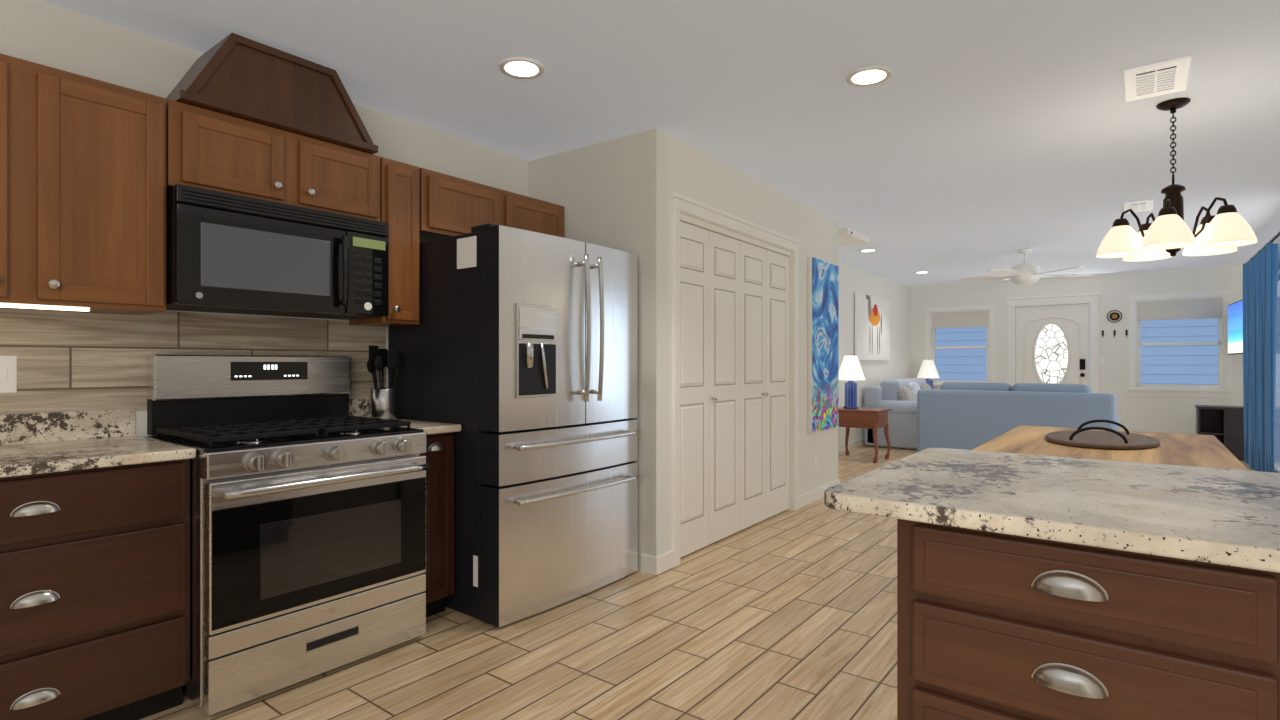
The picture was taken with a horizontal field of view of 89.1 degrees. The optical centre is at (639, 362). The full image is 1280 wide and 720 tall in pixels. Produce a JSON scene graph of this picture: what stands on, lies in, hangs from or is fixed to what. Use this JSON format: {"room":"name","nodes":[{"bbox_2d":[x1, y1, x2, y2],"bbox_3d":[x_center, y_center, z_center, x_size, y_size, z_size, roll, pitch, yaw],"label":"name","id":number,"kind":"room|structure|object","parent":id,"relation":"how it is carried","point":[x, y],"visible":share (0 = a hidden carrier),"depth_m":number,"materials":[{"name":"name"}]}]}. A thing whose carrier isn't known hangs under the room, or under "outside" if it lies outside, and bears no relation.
{"room":"kitchen","nodes":[
{"label":"kitchen","id":0,"kind":"room"},
{"bbox_2d":[0,0,909,452],"bbox_3d":[0.257,-0.065,5.577,0.141,2.490,14.590,0,0,38],"label":"wall","id":1,"kind":"structure","parent":0,"point":[66,376],"depth_m":2.57,"materials":[{"name":"white paint"}]},
{"bbox_2d":[0,53,31,308],"bbox_3d":[-2.207,-0.580,2.002,0.321,0.780,0.400,0,0,38],"label":"upper cabinet","id":2,"kind":"object","parent":1,"relation":"attached to","point":[15,73],"depth_m":2.07,"materials":[{"name":"brown wood"}]},
{"bbox_2d":[28,62,165,314],"bbox_3d":[-1.966,-0.580,2.315,0.321,0.780,0.388,0,0,38],"label":"upper cabinet","id":3,"kind":"object","parent":1,"relation":"attached to","point":[82,193],"depth_m":2.21,"materials":[{"name":"brown wood"}]},
{"bbox_2d":[166,33,377,153],"bbox_3d":[-1.581,-1.127,2.795,0.344,0.307,0.780,0,0,38],"label":"range hood","id":4,"kind":"object","parent":1,"relation":"attached to","point":[237,76],"visible":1,"depth_m":2.65,"materials":[{"name":"brown wood"}]},
{"bbox_2d":[166,99,379,220],"bbox_3d":[-1.574,-0.812,2.796,0.354,0.315,0.840,0,0,38],"label":"upper cabinet","id":5,"kind":"object","parent":1,"relation":"attached to","point":[212,150],"visible":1,"depth_m":2.64,"materials":[{"name":"brown wood"}]},
{"bbox_2d":[166,184,388,319],"bbox_3d":[-1.543,-0.431,2.774,0.431,0.433,0.837,0,0,38],"label":"microwave","id":6,"kind":"object","parent":1,"relation":"attached to","point":[231,253],"visible":0.98,"depth_m":2.60,"materials":[{"name":"black metal"}]},
{"bbox_2d":[349,157,419,326],"bbox_3d":[-1.251,-0.580,3.216,0.354,0.780,0.200,0,0,38],"label":"upper cabinet","id":7,"kind":"object","parent":1,"relation":"attached to","point":[400,198],"visible":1,"depth_m":3.13,"materials":[{"name":"brown wood"}]},
{"bbox_2d":[420,168,563,242],"bbox_3d":[-0.886,-0.815,3.718,0.320,0.310,1.020,0,0,38],"label":"upper cabinet","id":8,"kind":"object","parent":1,"relation":"attached to","point":[450,206],"visible":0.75,"depth_m":3.46,"materials":[{"name":"brown wood"}]},
{"bbox_2d":[855,292,889,359],"bbox_3d":[3.444,-0.510,9.591,0.030,0.940,1.500,0,0,38],"label":"painting","id":9,"kind":"object","parent":1,"relation":"attached to","point":[872,327],"visible":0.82,"depth_m":9.48},
{"bbox_2d":[544,150,571,238],"bbox_3d":[0.448,-0.065,5.228,0.240,2.490,3.038,0,0,38],"label":"wall","id":10,"kind":"structure","parent":0,"point":[557,167],"depth_m":4.04,"materials":[{"name":"white paint"}]},
{"bbox_2d":[572,133,635,461],"bbox_3d":[-0.160,-0.065,3.873,0.450,2.490,0.150,0,0,38],"label":"wall","id":11,"kind":"structure","parent":0,"point":[603,173],"depth_m":3.83,"materials":[{"name":"white paint"}]},
{"bbox_2d":[42,0,1279,286],"bbox_3d":[1.971,-1.360,4.256,4.470,0.100,14.590,0,0,38],"label":"ceiling","id":12,"kind":"structure","parent":0,"point":[970,138],"depth_m":3.18,"materials":[{"name":"grey paint"}]},
{"bbox_2d":[499,57,543,78],"bbox_3d":[-0.523,-1.304,2.877,0.196,0.011,0.196,0,0,38],"label":"recessed light","id":13,"kind":"object","parent":12,"relation":"in","point":[520,68],"visible":1,"depth_m":2.87,"materials":[{"name":"white"}]},
{"bbox_2d":[838,228,869,245],"bbox_3d":[2.098,-1.280,6.620,0.285,0.059,0.650,0,0,38],"label":"box","id":14,"kind":"object","parent":12,"relation":"attached to","point":[847,237],"visible":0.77,"depth_m":6.57,"materials":[{"name":"white"}]},
{"bbox_2d":[860,249,876,251],"bbox_3d":[2.644,-1.304,7.531,0.196,0.011,0.196,0,0,38],"label":"recessed light","id":15,"kind":"object","parent":12,"relation":"in","point":[868,250],"visible":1,"depth_m":7.52,"materials":[{"name":"white"}]},
{"bbox_2d":[846,66,891,86],"bbox_3d":[1.042,-1.304,2.959,0.196,0.011,0.196,0,0,38],"label":"recessed light","id":16,"kind":"object","parent":12,"relation":"in","point":[868,76],"visible":0.98,"depth_m":2.95,"materials":[{"name":"white"}]},
{"bbox_2d":[915,271,928,273],"bbox_3d":[4.061,-1.304,9.355,0.196,0.011,0.196,0,0,38],"label":"recessed light","id":17,"kind":"object","parent":12,"relation":"in","point":[921,272],"visible":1,"depth_m":9.34,"materials":[{"name":"white"}]},
{"bbox_2d":[956,249,1094,284],"bbox_3d":[4.433,-1.109,7.570,1.388,0.399,1.429,0,0,38],"label":"ceiling fan","id":18,"kind":"object","parent":12,"relation":"hanging from","point":[1024,273],"visible":1,"depth_m":7.43,"materials":[{"name":"white"}]},
{"bbox_2d":[1124,199,1152,212],"bbox_3d":[4.155,-1.299,5.420,0.190,0.020,0.420,0,0,38],"label":"ceiling vent","id":19,"kind":"object","parent":12,"relation":"in","point":[1141,206],"visible":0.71,"depth_m":5.36,"materials":[{"name":"white"}]},
{"bbox_2d":[1124,56,1190,101],"bbox_3d":[2.380,-1.299,3.001,0.230,0.020,0.420,0,0,38],"label":"ceiling vent","id":20,"kind":"object","parent":12,"relation":"in","point":[1157,79],"visible":1,"depth_m":2.97,"materials":[{"name":"white"}]},
{"bbox_2d":[1096,97,1257,261],"bbox_3d":[2.670,-0.922,3.268,0.618,0.773,0.614,0,0,38],"label":"chandelier","id":21,"kind":"object","parent":12,"relation":"hanging from","point":[1168,233],"visible":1,"depth_m":3.22,"materials":[{"name":"white glass"}]},
{"bbox_2d":[140,445,1254,719],"bbox_3d":[1.971,1.230,4.256,4.470,0.100,14.590,0,0,38],"label":"floor","id":22,"kind":"structure","parent":0,"point":[786,615],"depth_m":2.67,"materials":[{"name":"brown wood"}]},
{"bbox_2d":[0,436,195,719],"bbox_3d":[-2.725,0.733,1.068,0.631,0.895,3.267,0,0,38],"label":"base cabinet","id":23,"kind":"object","parent":22,"relation":"on","point":[94,579],"depth_m":2.00,"materials":[{"name":"brown wood"}]},
{"bbox_2d":[143,354,428,715],"bbox_3d":[-1.418,0.573,2.651,0.769,1.215,0.830,0,0,38],"label":"gas range","id":24,"kind":"object","parent":22,"relation":"on","point":[307,526],"visible":1,"depth_m":2.45,"materials":[{"name":"silver metal"}]},
{"bbox_2d":[396,419,460,616],"bbox_3d":[-1.147,0.733,3.117,0.631,0.895,0.234,0,0,38],"label":"base cabinet","id":25,"kind":"object","parent":22,"relation":"on","point":[439,455],"depth_m":2.98,"materials":[{"name":"brown wood"}]},
{"bbox_2d":[367,345,403,419],"bbox_3d":[-1.258,0.099,3.212,0.128,0.368,0.164,0,0,38],"label":"utensil crock","id":26,"kind":"object","parent":25,"relation":"on","point":[383,403],"visible":0.96,"depth_m":3.17,"materials":[{"name":"silver metal"}]},
{"bbox_2d":[388,223,638,626],"bbox_3d":[-0.629,0.275,3.498,0.988,1.810,0.995,0,0,38],"label":"refrigerator","id":27,"kind":"object","parent":22,"relation":"on","point":[517,348],"visible":0.96,"depth_m":3.08,"materials":[{"name":"silver metal"}]},
{"bbox_2d":[839,353,891,462],"bbox_3d":[2.716,0.535,7.993,0.580,1.309,0.530,0,0,38],"label":"side table","id":28,"kind":"object","parent":22,"relation":"on","point":[852,414],"visible":0.88,"depth_m":7.91,"materials":[{"name":"brown wood"}]},
{"bbox_2d":[864,378,931,448],"bbox_3d":[4.140,0.710,9.711,0.936,0.940,2.026,0,0,38],"label":"sofa","id":29,"kind":"object","parent":22,"relation":"on","point":[898,397],"visible":0.4,"depth_m":9.06,"materials":[{"name":"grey fabric"}]},
{"bbox_2d":[916,382,1119,451],"bbox_3d":[4.425,0.705,7.680,1.986,0.950,0.976,0,0,38],"label":"sofa","id":30,"kind":"object","parent":22,"relation":"on","point":[964,415],"visible":0.65,"depth_m":7.38,"materials":[{"name":"blue fabric"}]},
{"bbox_2d":[880,508,1279,719],"bbox_3d":[1.256,0.731,1.065,1.410,0.898,0.810,0,0,38],"label":"kitchen island","id":31,"kind":"object","parent":22,"relation":"on","point":[1036,587],"depth_m":1.02,"materials":[{"name":"brown wood"}]},
{"bbox_2d":[824,448,1279,563],"bbox_3d":[1.217,0.266,1.130,1.550,0.032,0.856,0,0,38],"label":"island countertop","id":32,"kind":"structure","parent":31,"relation":"on","point":[1221,512],"depth_m":1.22,"materials":[{"name":"beige stone"}]},
{"bbox_2d":[973,425,1248,470],"bbox_3d":[2.345,0.800,3.299,0.990,0.760,1.990,0,0,38],"label":"dining table","id":33,"kind":"object","parent":22,"relation":"on","point":[1199,450],"visible":0.25,"depth_m":3.16,"materials":[{"name":"brown wood"}]},
{"bbox_2d":[1045,420,1159,449],"bbox_3d":[2.465,0.370,3.479,0.500,0.098,0.800,0,0,38],"label":"serving tray","id":34,"kind":"object","parent":33,"relation":"on","point":[1093,437],"visible":1,"depth_m":3.33,"materials":[{"name":"brown wood"}]},
{"bbox_2d":[1195,405,1244,460],"bbox_3d":[7.242,0.860,8.080,0.505,0.640,0.420,0,0,38],"label":"console shelf","id":35,"kind":"object","parent":22,"relation":"on","point":[1224,425],"visible":0.58,"depth_m":7.92,"materials":[{"name":"black wood"}]},
{"bbox_2d":[636,128,839,574],"bbox_3d":[0.935,-0.065,4.864,0.225,2.490,3.021,0,0,38],"label":"wall","id":36,"kind":"structure","parent":0,"point":[642,195],"depth_m":3.77,"materials":[{"name":"white paint"}]},
{"bbox_2d":[680,221,788,557],"bbox_3d":[0.691,0.159,4.521,0.108,2.018,1.704,0,0,38],"label":"closet bifold doors","id":37,"kind":"structure","parent":36,"relation":"in","point":[734,385],"depth_m":4.40,"materials":[{"name":"white wood"}]},
{"bbox_2d":[808,256,838,433],"bbox_3d":[1.614,-0.150,5.698,0.054,1.480,0.661,0,0,38],"label":"painting","id":38,"kind":"object","parent":36,"relation":"attached to","point":[823,345],"visible":1,"depth_m":5.64,"materials":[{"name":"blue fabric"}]},
{"bbox_2d":[917,358,939,388],"bbox_3d":[4.769,0.555,10.823,0.580,1.269,0.460,0,0,38],"label":"table lamp","id":39,"kind":"object","parent":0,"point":[928,371],"visible":0.15,"depth_m":10.73,"materials":[{"name":"white fabric"}]},
{"bbox_2d":[910,265,1242,433],"bbox_3d":[6.376,-0.065,9.975,4.470,2.490,0.153,0,0,38],"label":"wall","id":40,"kind":"structure","parent":0,"point":[1044,340],"depth_m":9.74,"materials":[{"name":"white paint"}]},
{"bbox_2d":[925,304,995,388],"bbox_3d":[5.306,-0.242,10.782,1.100,1.405,0.180,0,0,38],"label":"window","id":41,"kind":"structure","parent":40,"relation":"in","point":[959,343],"depth_m":10.78,"materials":[{"name":"white"}]},
{"bbox_2d":[1107,310,1121,322],"bbox_3d":[6.914,-0.676,9.471,0.164,0.175,0.053,0,0,38],"label":"wall clock","id":42,"kind":"object","parent":40,"relation":"attached to","point":[1114,316],"depth_m":9.47,"materials":[{"name":"black metal"}]},
{"bbox_2d":[1127,290,1234,397],"bbox_3d":[7.520,-0.253,9.077,1.150,1.445,0.180,0,0,38],"label":"window","id":43,"kind":"structure","parent":40,"relation":"in","point":[1178,344],"depth_m":9.07,"materials":[{"name":"white"}]},
{"bbox_2d":[1243,229,1279,472],"bbox_3d":[3.687,-0.065,2.935,0.140,2.490,14.590,0,0,38],"label":"wall","id":44,"kind":"structure","parent":0,"point":[1277,430],"depth_m":6.75,"materials":[{"name":"white paint"}]},
{"bbox_2d":[1228,299,1242,354],"bbox_3d":[7.542,-0.440,8.176,0.136,0.660,1.100,0,0,38],"label":"television","id":45,"kind":"object","parent":44,"relation":"attached to","point":[1235,327],"visible":0.56,"depth_m":8.19,"materials":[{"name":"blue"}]},
{"bbox_2d":[1243,232,1279,471],"bbox_3d":[5.816,-0.013,5.946,0.108,2.325,4.370,0,0,38],"label":"curtain","id":46,"kind":"object","parent":44,"relation":"attached to","point":[1260,278],"visible":1,"depth_m":6.48,"materials":[{"name":"blue fabric"}]},
{"label":"outside","id":47,"kind":"structure","parent":0,"visible":0},
{"bbox_2d":[1031,304,1089,385],"bbox_3d":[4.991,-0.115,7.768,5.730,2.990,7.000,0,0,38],"label":"door frame","id":48,"kind":"structure","parent":47,"point":[1089,339],"depth_m":10.42,"materials":[{"name":"white wood"}]}
]}

